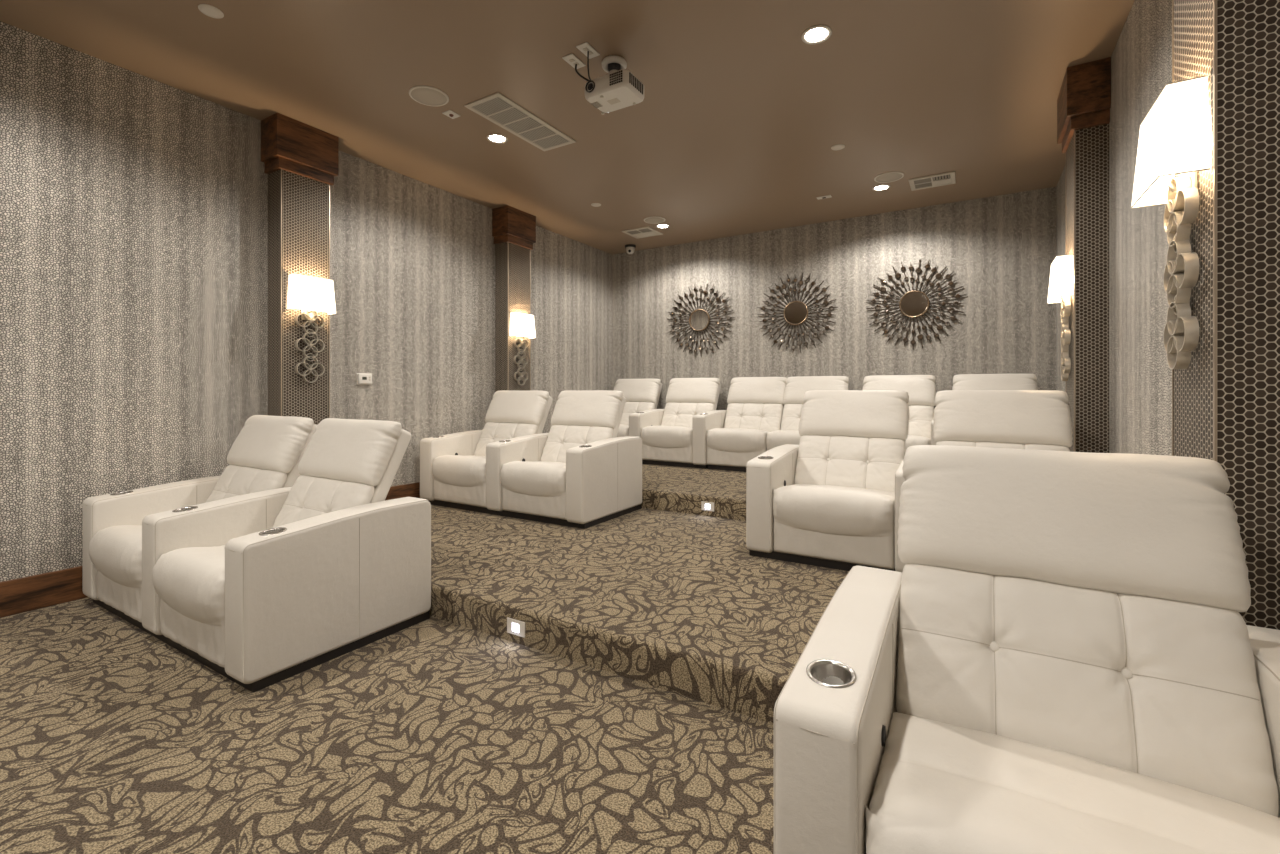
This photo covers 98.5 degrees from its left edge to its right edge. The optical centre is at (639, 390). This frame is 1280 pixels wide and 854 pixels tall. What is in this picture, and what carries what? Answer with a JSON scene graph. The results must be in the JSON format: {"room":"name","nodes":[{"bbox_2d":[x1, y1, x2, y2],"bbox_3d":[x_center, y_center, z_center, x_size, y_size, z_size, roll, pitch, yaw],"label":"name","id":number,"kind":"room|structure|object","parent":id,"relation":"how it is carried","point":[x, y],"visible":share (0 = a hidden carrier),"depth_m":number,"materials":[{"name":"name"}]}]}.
{"room":"home theater","nodes":[
{"label":"home theater","id":0,"kind":"room"},
{"bbox_2d":[0,21,611,581],"bbox_3d":[-3.106,-0.398,3.883,0.120,3.595,10.510,0,0,31],"label":"wall","id":1,"kind":"structure","parent":0,"point":[134,206],"depth_m":3.72,"materials":[{"name":"paper"}]},
{"bbox_2d":[0,482,419,617],"bbox_3d":[-3.047,0.983,3.847,0.018,0.535,10.270,0,0,31],"label":"baseboard","id":2,"kind":"structure","parent":1,"relation":"attached to","point":[20,595],"depth_m":3.19,"materials":[{"name":"brown wood"}]},
{"bbox_2d":[356,373,371,384],"bbox_3d":[-2.429,-0.105,4.864,0.033,0.104,0.140,0,0,31],"label":"thermostat","id":3,"kind":"object","parent":1,"relation":"attached to","point":[361,378],"visible":1,"depth_m":4.85,"materials":[{"name":"white plastic"}]},
{"bbox_2d":[0,464,848,853],"bbox_3d":[-0.764,1.155,2.480,5.340,0.490,10.270,0,0,31],"label":"floor","id":4,"kind":"structure","parent":0,"point":[633,711],"depth_m":2.14,"materials":[{"name":"carpet"}]},
{"bbox_2d":[83,415,430,692],"bbox_3d":[-2.215,0.707,3.124,1.942,1.086,0.973,0,0,31],"label":"reclining sofa","id":5,"kind":"object","parent":4,"relation":"on","point":[294,559],"visible":1,"depth_m":2.79,"materials":[{"name":"white leather"}]},
{"bbox_2d":[89,525,141,587],"bbox_3d":[-2.686,0.899,3.197,0.709,0.266,0.614,0,0,31],"label":"seat cushion","id":6,"kind":"object","parent":5,"relation":"on","point":[115,551],"depth_m":2.93,"materials":[{"name":"white leather"}]},
{"bbox_2d":[152,545,224,624],"bbox_3d":[-1.927,0.899,2.743,0.709,0.266,0.614,0,0,31],"label":"seat cushion","id":7,"kind":"object","parent":5,"relation":"on","point":[188,580],"depth_m":2.49,"materials":[{"name":"white leather"}]},
{"bbox_2d":[205,465,286,502],"bbox_3d":[-2.523,0.680,3.470,0.708,0.425,0.111,0,-27,31],"label":"cushion","id":8,"kind":"object","parent":5,"relation":"on","point":[236,480],"depth_m":3.45,"materials":[{"name":"white leather"}]},
{"bbox_2d":[272,475,373,527],"bbox_3d":[-1.764,0.680,3.015,0.708,0.425,0.111,0,-27,31],"label":"cushion","id":9,"kind":"object","parent":5,"relation":"on","point":[310,496],"depth_m":3.01,"materials":[{"name":"white leather"}]},
{"bbox_2d":[261,113,338,424],"bbox_3d":[-2.646,-0.482,4.301,0.240,3.125,0.460,0,0,31],"label":"tiled column","id":10,"kind":"structure","parent":4,"relation":"on","point":[301,160],"depth_m":4.19,"materials":[{"name":"tile"}]},
{"bbox_2d":[287,273,335,382],"bbox_3d":[-2.527,-0.471,4.247,0.110,0.812,0.318,0,0,31],"label":"wall sconce","id":11,"kind":"object","parent":10,"relation":"attached to","point":[312,295],"visible":1,"depth_m":4.23,"materials":[{"name":"white fabric"}]},
{"bbox_2d":[492,205,535,391],"bbox_3d":[-1.439,-0.568,6.317,0.240,2.955,0.460,0,0,31],"label":"tiled column","id":12,"kind":"structure","parent":4,"relation":"on","point":[513,229],"depth_m":6.20,"materials":[{"name":"tile"}]},
{"bbox_2d":[510,312,535,384],"bbox_3d":[-1.327,-0.471,6.250,0.110,0.812,0.318,0,0,31],"label":"wall sconce","id":13,"kind":"object","parent":12,"relation":"attached to","point":[522,325],"visible":1,"depth_m":6.23,"materials":[{"name":"white fabric"}]},
{"bbox_2d":[507,617,524,637],"bbox_3d":[-0.615,1.172,2.730,0.120,0.076,0.008,0,0,31],"label":"step light","id":14,"kind":"object","parent":4,"relation":"attached to","point":[516,627],"visible":1,"depth_m":2.73,"materials":[{"name":"beige paint"}]},
{"bbox_2d":[420,390,641,528],"bbox_3d":[-1.046,0.537,5.152,1.942,1.086,0.973,0,0,31],"label":"reclining sofa","id":15,"kind":"object","parent":4,"relation":"on","point":[578,473],"visible":1,"depth_m":4.92,"materials":[{"name":"white leather"}]},
{"bbox_2d":[432,455,485,486],"bbox_3d":[-1.518,0.729,5.226,0.709,0.266,0.614,0,0,31],"label":"seat cushion","id":16,"kind":"object","parent":15,"relation":"on","point":[447,470],"depth_m":4.97,"materials":[{"name":"white leather"}]},
{"bbox_2d":[474,422,537,455],"bbox_3d":[-1.355,0.510,5.498,0.708,0.425,0.111,0,-27,31],"label":"cushion","id":17,"kind":"object","parent":15,"relation":"on","point":[491,432],"depth_m":5.52,"materials":[{"name":"white leather"}]},
{"bbox_2d":[501,461,565,495],"bbox_3d":[-0.759,0.729,4.771,0.709,0.266,0.614,0,0,31],"label":"seat cushion","id":18,"kind":"object","parent":15,"relation":"on","point":[518,478],"depth_m":4.52,"materials":[{"name":"white leather"}]},
{"bbox_2d":[540,425,612,462],"bbox_3d":[-0.596,0.510,5.043,0.708,0.425,0.111,0,-27,31],"label":"cushion","id":19,"kind":"object","parent":15,"relation":"on","point":[554,445],"depth_m":5.05,"materials":[{"name":"white leather"}]},
{"bbox_2d":[613,378,726,468],"bbox_3d":[0.157,0.367,7.287,1.942,1.086,0.973,0,0,31],"label":"reclining sofa","id":20,"kind":"object","parent":4,"relation":"on","point":[674,435],"visible":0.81,"depth_m":7.06,"materials":[{"name":"white leather"}]},
{"bbox_2d":[616,424,628,436],"bbox_3d":[-0.315,0.559,7.361,0.709,0.266,0.614,0,0,31],"label":"seat cushion","id":21,"kind":"object","parent":20,"relation":"on","point":[623,430],"depth_m":6.97,"materials":[{"name":"white leather"}]},
{"bbox_2d":[620,402,654,424],"bbox_3d":[-0.152,0.340,7.633,0.708,0.425,0.111,0,-27,31],"label":"cushion","id":22,"kind":"object","parent":20,"relation":"on","point":[630,407],"depth_m":7.57,"materials":[{"name":"white leather"}]},
{"bbox_2d":[641,426,691,447],"bbox_3d":[0.444,0.559,6.906,0.709,0.266,0.614,0,0,31],"label":"seat cushion","id":23,"kind":"object","parent":20,"relation":"on","point":[651,436],"depth_m":6.65,"materials":[{"name":"white leather"}]},
{"bbox_2d":[661,402,714,427],"bbox_3d":[0.607,0.340,7.179,0.708,0.425,0.111,0,-27,31],"label":"cushion","id":24,"kind":"object","parent":20,"relation":"on","point":[681,414],"depth_m":7.17,"materials":[{"name":"white leather"}]},
{"bbox_2d":[701,501,713,511],"bbox_3d":[0.584,0.995,4.751,0.120,0.076,0.008,0,0,31],"label":"step light","id":25,"kind":"object","parent":4,"relation":"attached to","point":[707,506],"visible":1,"depth_m":4.75,"materials":[{"name":"beige paint"}]},
{"bbox_2d":[706,376,848,471],"bbox_3d":[1.604,0.367,6.420,1.452,1.086,0.973,0,0,31],"label":"reclining loveseat","id":26,"kind":"object","parent":4,"relation":"on","point":[763,414],"visible":0.67,"depth_m":6.49,"materials":[{"name":"white leather"}]},
{"bbox_2d":[706,428,768,451],"bbox_3d":[1.205,0.559,6.450,0.709,0.266,0.614,0,0,31],"label":"seat cushion","id":27,"kind":"object","parent":26,"relation":"on","point":[718,439],"depth_m":6.19,"materials":[{"name":"white leather"}]},
{"bbox_2d":[723,403,782,431],"bbox_3d":[1.368,0.340,6.723,0.708,0.425,0.111,0,-27,31],"label":"cushion","id":28,"kind":"object","parent":26,"relation":"on","point":[768,417],"depth_m":6.67,"materials":[{"name":"white leather"}]},
{"bbox_2d":[766,430,800,450],"bbox_3d":[1.818,0.559,6.083,0.709,0.266,0.614,0,0,31],"label":"seat cushion","id":29,"kind":"object","parent":26,"relation":"on","point":[776,438],"depth_m":5.93,"materials":[{"name":"white leather"}]},
{"bbox_2d":[780,404,802,430],"bbox_3d":[1.982,0.340,6.356,0.708,0.425,0.111,0,-27,31],"label":"cushion","id":30,"kind":"object","parent":26,"relation":"on","point":[790,414],"depth_m":6.46,"materials":[{"name":"white leather"}]},
{"bbox_2d":[746,390,1072,571],"bbox_3d":[1.750,0.537,3.477,1.942,1.086,0.973,0,0,31],"label":"reclining sofa","id":31,"kind":"object","parent":4,"relation":"on","point":[831,499],"visible":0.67,"depth_m":3.52,"materials":[{"name":"white leather"}]},
{"bbox_2d":[773,484,894,535],"bbox_3d":[1.278,0.729,3.550,0.709,0.266,0.614,0,0,31],"label":"seat cushion","id":32,"kind":"object","parent":31,"relation":"on","point":[808,509],"depth_m":3.31,"materials":[{"name":"white leather"}]},
{"bbox_2d":[794,435,904,492],"bbox_3d":[1.442,0.510,3.823,0.708,0.425,0.111,0,-27,31],"label":"cushion","id":33,"kind":"object","parent":31,"relation":"on","point":[872,462],"depth_m":3.78,"materials":[{"name":"white leather"}]},
{"bbox_2d":[936,441,1069,451],"bbox_3d":[2.201,0.510,3.369,0.708,0.425,0.111,0,-27,31],"label":"cushion","id":34,"kind":"object","parent":31,"relation":"on","point":[1033,445],"depth_m":3.37,"materials":[{"name":"white leather"}]},
{"bbox_2d":[862,374,1037,451],"bbox_3d":[3.051,0.367,5.554,1.942,1.086,0.973,0,0,31],"label":"reclining sofa","id":35,"kind":"object","parent":4,"relation":"on","point":[921,389],"visible":0.27,"depth_m":5.75,"materials":[{"name":"white leather"}]},
{"bbox_2d":[905,435,930,451],"bbox_3d":[2.579,0.559,5.627,0.709,0.266,0.614,0,0,31],"label":"seat cushion","id":36,"kind":"object","parent":35,"relation":"on","point":[912,440],"depth_m":5.28,"materials":[{"name":"white leather"}]},
{"bbox_2d":[908,405,933,438],"bbox_3d":[2.743,0.340,5.900,0.708,0.425,0.111,0,-27,31],"label":"cushion","id":37,"kind":"object","parent":35,"relation":"on","point":[920,416],"depth_m":5.75,"materials":[{"name":"white leather"}]},
{"bbox_2d":[774,445,1279,853],"bbox_3d":[0.952,0.707,1.228,1.063,1.086,0.973,0,0,31],"label":"reclining chair","id":38,"kind":"object","parent":4,"relation":"on","point":[1062,657],"visible":1,"depth_m":1.26,"materials":[{"name":"white leather"}]},
{"bbox_2d":[881,725,885,746],"bbox_3d":[0.565,0.802,1.282,0.011,0.048,0.036,0,0,31],"label":"switch","id":39,"kind":"object","parent":38,"relation":"attached to","point":[883,728],"depth_m":1.27,"materials":[{"name":"black plastic"}]},
{"bbox_2d":[865,712,1279,853],"bbox_3d":[0.857,0.899,1.075,0.709,0.266,0.614,0,0,31],"label":"seat cushion","id":40,"kind":"object","parent":38,"relation":"on","point":[936,782],"depth_m":1.10,"materials":[{"name":"white leather"}]},
{"bbox_2d":[896,564,1278,816],"bbox_3d":[1.020,0.680,1.348,0.708,0.425,0.111,0,-27,31],"label":"cushion","id":41,"kind":"object","parent":38,"relation":"on","point":[1164,684],"depth_m":1.28,"materials":[{"name":"white leather"}]},
{"bbox_2d":[1057,57,1110,452],"bbox_3d":[2.906,-0.568,3.621,0.215,2.955,0.460,0,0,31],"label":"tiled column","id":42,"kind":"structure","parent":4,"relation":"on","point":[1084,98],"depth_m":3.46,"materials":[{"name":"tile"}]},
{"bbox_2d":[1047,254,1072,380],"bbox_3d":[2.805,-0.471,3.682,0.110,0.812,0.318,0,0,31],"label":"wall sconce","id":43,"kind":"object","parent":42,"relation":"attached to","point":[1060,290],"visible":1,"depth_m":3.58,"materials":[{"name":"white fabric"}]},
{"bbox_2d":[1172,0,1279,629],"bbox_3d":[1.704,-0.482,1.614,0.215,3.125,0.460,0,0,31],"label":"tiled column","id":44,"kind":"structure","parent":4,"relation":"on","point":[1226,402],"depth_m":1.47,"materials":[{"name":"tile"}]},
{"bbox_2d":[1131,75,1209,368],"bbox_3d":[1.606,-0.471,1.679,0.110,0.812,0.318,0,0,31],"label":"wall sconce","id":45,"kind":"object","parent":44,"relation":"attached to","point":[1174,133],"visible":1,"depth_m":1.62,"materials":[{"name":"white fabric"}]},
{"bbox_2d":[0,0,1134,253],"bbox_3d":[-0.764,-2.105,2.480,5.580,0.120,10.510,0,0,31],"label":"ceiling","id":46,"kind":"structure","parent":0,"point":[737,123],"depth_m":3.68,"materials":[{"name":"brown paint"}]},
{"bbox_2d":[198,4,223,18],"bbox_3d":[-2.308,-2.042,2.965,0.110,0.006,0.110,0,0,31],"label":"sprinkler cover","id":47,"kind":"object","parent":46,"relation":"attached to","point":[211,11],"visible":1,"depth_m":2.96,"materials":[{"name":"beige paint"}]},
{"bbox_2d":[409,86,448,105],"bbox_3d":[-1.462,-2.041,3.819,0.260,0.008,0.260,0,0,31],"label":"ceiling speaker","id":48,"kind":"object","parent":46,"relation":"attached to","point":[425,95],"visible":1,"depth_m":3.81,"materials":[{"name":"beige paint"}]},
{"bbox_2d":[442,110,459,118],"bbox_3d":[-1.392,-2.034,4.069,0.085,0.021,0.100,0,0,31],"label":"ceiling sensor","id":49,"kind":"object","parent":46,"relation":"attached to","point":[449,113],"visible":1,"depth_m":4.06,"materials":[{"name":"white plastic"}]},
{"bbox_2d":[487,133,507,143],"bbox_3d":[-1.154,-2.041,4.456,0.168,0.008,0.168,0,0,31],"label":"recessed light","id":50,"kind":"object","parent":46,"relation":"in","point":[495,138],"visible":1,"depth_m":4.45,"materials":[{"name":"beige paint"}]},
{"bbox_2d":[464,92,575,150],"bbox_3d":[-0.890,-2.040,4.225,0.340,0.010,0.865,0,0,31],"label":"ceiling vent","id":51,"kind":"object","parent":46,"relation":"in","point":[496,108],"visible":1,"depth_m":4.17,"materials":[{"name":"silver metal"}]},
{"bbox_2d":[562,54,585,68],"bbox_3d":[-0.408,-2.040,3.415,0.080,0.010,0.140,0,0,31],"label":"outlet","id":52,"kind":"object","parent":46,"relation":"attached to","point":[571,59],"visible":0.87,"depth_m":3.40,"materials":[{"name":"white plastic"}]},
{"bbox_2d":[575,64,589,80],"bbox_3d":[-0.271,-1.960,3.411,0.273,0.154,0.022,0,0,8],"label":"cable","id":53,"kind":"object","parent":52,"relation":"hanging from","point":[577,72],"visible":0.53,"depth_m":3.42,"materials":[{"name":"black plastic"}]},
{"bbox_2d":[576,42,599,58],"bbox_3d":[-0.311,-2.040,3.304,0.080,0.010,0.140,0,0,31],"label":"outlet","id":54,"kind":"object","parent":46,"relation":"attached to","point":[584,47],"visible":1,"depth_m":3.29,"materials":[{"name":"white plastic"}]},
{"bbox_2d":[587,51,590,79],"bbox_3d":[-0.266,-1.958,3.355,0.140,0.158,0.052,0,0,-30],"label":"cable","id":55,"kind":"object","parent":54,"relation":"hanging from","point":[587,51],"visible":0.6,"depth_m":3.31,"materials":[{"name":"black plastic"}]},
{"bbox_2d":[591,203,600,206],"bbox_3d":[-0.482,-2.042,6.047,0.110,0.006,0.110,0,0,31],"label":"sprinkler cover","id":56,"kind":"object","parent":46,"relation":"attached to","point":[592,204],"visible":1,"depth_m":6.03,"materials":[{"name":"beige paint"}]},
{"bbox_2d":[585,55,644,114],"bbox_3d":[-0.152,-1.905,3.364,0.322,0.280,0.262,0,0,31],"label":"ceiling projector","id":57,"kind":"object","parent":46,"relation":"hanging from","point":[618,89],"visible":1,"depth_m":3.31,"materials":[{"name":"white plastic"}]},
{"bbox_2d":[591,102,601,107],"bbox_3d":[-0.269,-1.773,3.414,0.050,0.002,0.061,0,0,31],"label":"vent","id":58,"kind":"object","parent":57,"relation":"attached to","point":[596,104],"depth_m":3.41,"materials":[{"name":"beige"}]},
{"bbox_2d":[610,70,621,85],"bbox_3d":[-0.140,-1.825,3.214,0.087,0.065,0.004,0,0,31],"label":"vent grille","id":59,"kind":"object","parent":57,"relation":"attached to","point":[615,77],"depth_m":3.21,"materials":[{"name":"grey plastic"}]},
{"bbox_2d":[629,72,642,94],"bbox_3d":[-0.022,-1.825,3.271,0.004,0.060,0.150,0,0,31],"label":"vent grille","id":60,"kind":"object","parent":57,"relation":"attached to","point":[635,86],"depth_m":3.26,"materials":[{"name":"grey plastic"}]},
{"bbox_2d":[625,244,635,253],"bbox_3d":[-0.137,-1.986,7.752,0.156,0.118,0.156,0,0,31],"label":"dome camera","id":61,"kind":"object","parent":46,"relation":"attached to","point":[630,249],"visible":1,"depth_m":7.70,"materials":[{"name":"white plastic"}]},
{"bbox_2d":[622,226,662,238],"bbox_3d":[0.034,-2.040,7.102,0.400,0.010,0.380,0,0,31],"label":"ceiling vent","id":62,"kind":"object","parent":46,"relation":"in","point":[642,232],"visible":1,"depth_m":7.08,"materials":[{"name":"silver metal"}]},
{"bbox_2d":[644,216,664,223],"bbox_3d":[0.174,-2.041,6.587,0.260,0.008,0.260,0,0,31],"label":"ceiling speaker","id":63,"kind":"object","parent":46,"relation":"attached to","point":[652,220],"visible":1,"depth_m":6.59,"materials":[{"name":"beige paint"}]},
{"bbox_2d":[645,218,663,222],"bbox_3d":[0.174,-2.039,6.587,0.235,0.002,0.235,0,0,31],"label":"grille","id":64,"kind":"object","parent":63,"relation":"attached to","point":[648,220],"depth_m":6.59,"materials":[{"name":"beige"}]},
{"bbox_2d":[656,224,668,227],"bbox_3d":[0.282,-2.041,6.825,0.168,0.008,0.168,0,0,31],"label":"recessed light","id":65,"kind":"object","parent":46,"relation":"in","point":[658,225],"visible":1,"depth_m":6.82,"materials":[{"name":"beige paint"}]},
{"bbox_2d":[801,25,831,43],"bbox_3d":[1.012,-2.041,3.159,0.168,0.008,0.168,0,0,31],"label":"recessed light","id":66,"kind":"object","parent":46,"relation":"in","point":[816,34],"visible":1,"depth_m":3.15,"materials":[{"name":"beige paint"}]},
{"bbox_2d":[816,195,831,199],"bbox_3d":[1.940,-2.039,5.809,0.145,0.011,0.070,0,0,31],"label":"ceiling sensor","id":67,"kind":"object","parent":46,"relation":"attached to","point":[827,196],"visible":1,"depth_m":5.80,"materials":[{"name":"white plastic"}]},
{"bbox_2d":[831,144,844,149],"bbox_3d":[1.659,-2.042,4.618,0.110,0.006,0.110,0,0,31],"label":"sprinkler cover","id":68,"kind":"object","parent":46,"relation":"attached to","point":[837,146],"visible":1,"depth_m":4.62,"materials":[{"name":"beige paint"}]},
{"bbox_2d":[872,184,889,190],"bbox_3d":[2.421,-2.041,5.532,0.168,0.008,0.168,0,0,31],"label":"recessed light","id":69,"kind":"object","parent":46,"relation":"in","point":[881,187],"visible":1,"depth_m":5.53,"materials":[{"name":"beige paint"}]},
{"bbox_2d":[874,172,903,182],"bbox_3d":[2.379,-2.041,5.266,0.260,0.008,0.260,0,0,31],"label":"ceiling speaker","id":70,"kind":"object","parent":46,"relation":"attached to","point":[887,177],"visible":1,"depth_m":5.26,"materials":[{"name":"beige paint"}]},
{"bbox_2d":[909,171,955,190],"bbox_3d":[2.846,-2.040,5.365,0.390,0.010,0.330,0,0,31],"label":"ceiling vent","id":71,"kind":"object","parent":46,"relation":"in","point":[948,178],"visible":1,"depth_m":5.36,"materials":[{"name":"silver metal"}]},
{"bbox_2d":[612,187,1055,409],"bbox_3d":[1.905,-0.398,6.937,5.340,3.595,0.120,0,0,31],"label":"wall","id":72,"kind":"structure","parent":0,"point":[1001,249],"depth_m":6.48,"materials":[{"name":"paper"}]},
{"bbox_2d":[668,284,734,356],"bbox_3d":[0.813,-0.965,7.498,1.006,1.006,0.036,0,0,31],"label":"sunburst mirror","id":73,"kind":"object","parent":72,"relation":"attached to","point":[699,319],"visible":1,"depth_m":7.49,"materials":[{"name":"silver glass"}]},
{"bbox_2d":[689,309,709,330],"bbox_3d":[0.809,-0.965,7.500,0.304,0.304,0.036,0,0,31],"label":"mirror","id":74,"kind":"object","parent":73,"relation":"attached to","point":[699,319],"depth_m":7.49,"materials":[{"name":"clear glass"}]},
{"bbox_2d":[757,273,837,352],"bbox_3d":[1.935,-0.960,6.825,1.007,1.004,0.036,0,0,31],"label":"sunburst mirror","id":75,"kind":"object","parent":72,"relation":"attached to","point":[796,313],"visible":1,"depth_m":6.81,"materials":[{"name":"silver glass"}]},
{"bbox_2d":[784,301,808,325],"bbox_3d":[1.933,-0.965,6.827,0.304,0.304,0.036,0,0,31],"label":"mirror","id":76,"kind":"object","parent":75,"relation":"attached to","point":[796,313],"depth_m":6.81,"materials":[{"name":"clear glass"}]},
{"bbox_2d":[866,259,966,347],"bbox_3d":[3.062,-0.964,6.151,1.006,1.005,0.036,0,0,31],"label":"sunburst mirror","id":77,"kind":"object","parent":72,"relation":"attached to","point":[913,304],"visible":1,"depth_m":6.13,"materials":[{"name":"silver glass"}]},
{"bbox_2d":[899,290,929,317],"bbox_3d":[3.061,-0.970,6.152,0.304,0.304,0.036,0,0,31],"label":"mirror","id":78,"kind":"object","parent":77,"relation":"attached to","point":[915,303],"depth_m":6.14,"materials":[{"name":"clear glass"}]},
{"bbox_2d":[1056,0,1171,455],"bbox_3d":[1.578,-0.398,1.077,0.120,3.595,10.510,0,0,31],"label":"wall","id":79,"kind":"structure","parent":0,"point":[1140,375],"depth_m":2.89,"materials":[{"name":"paper"}]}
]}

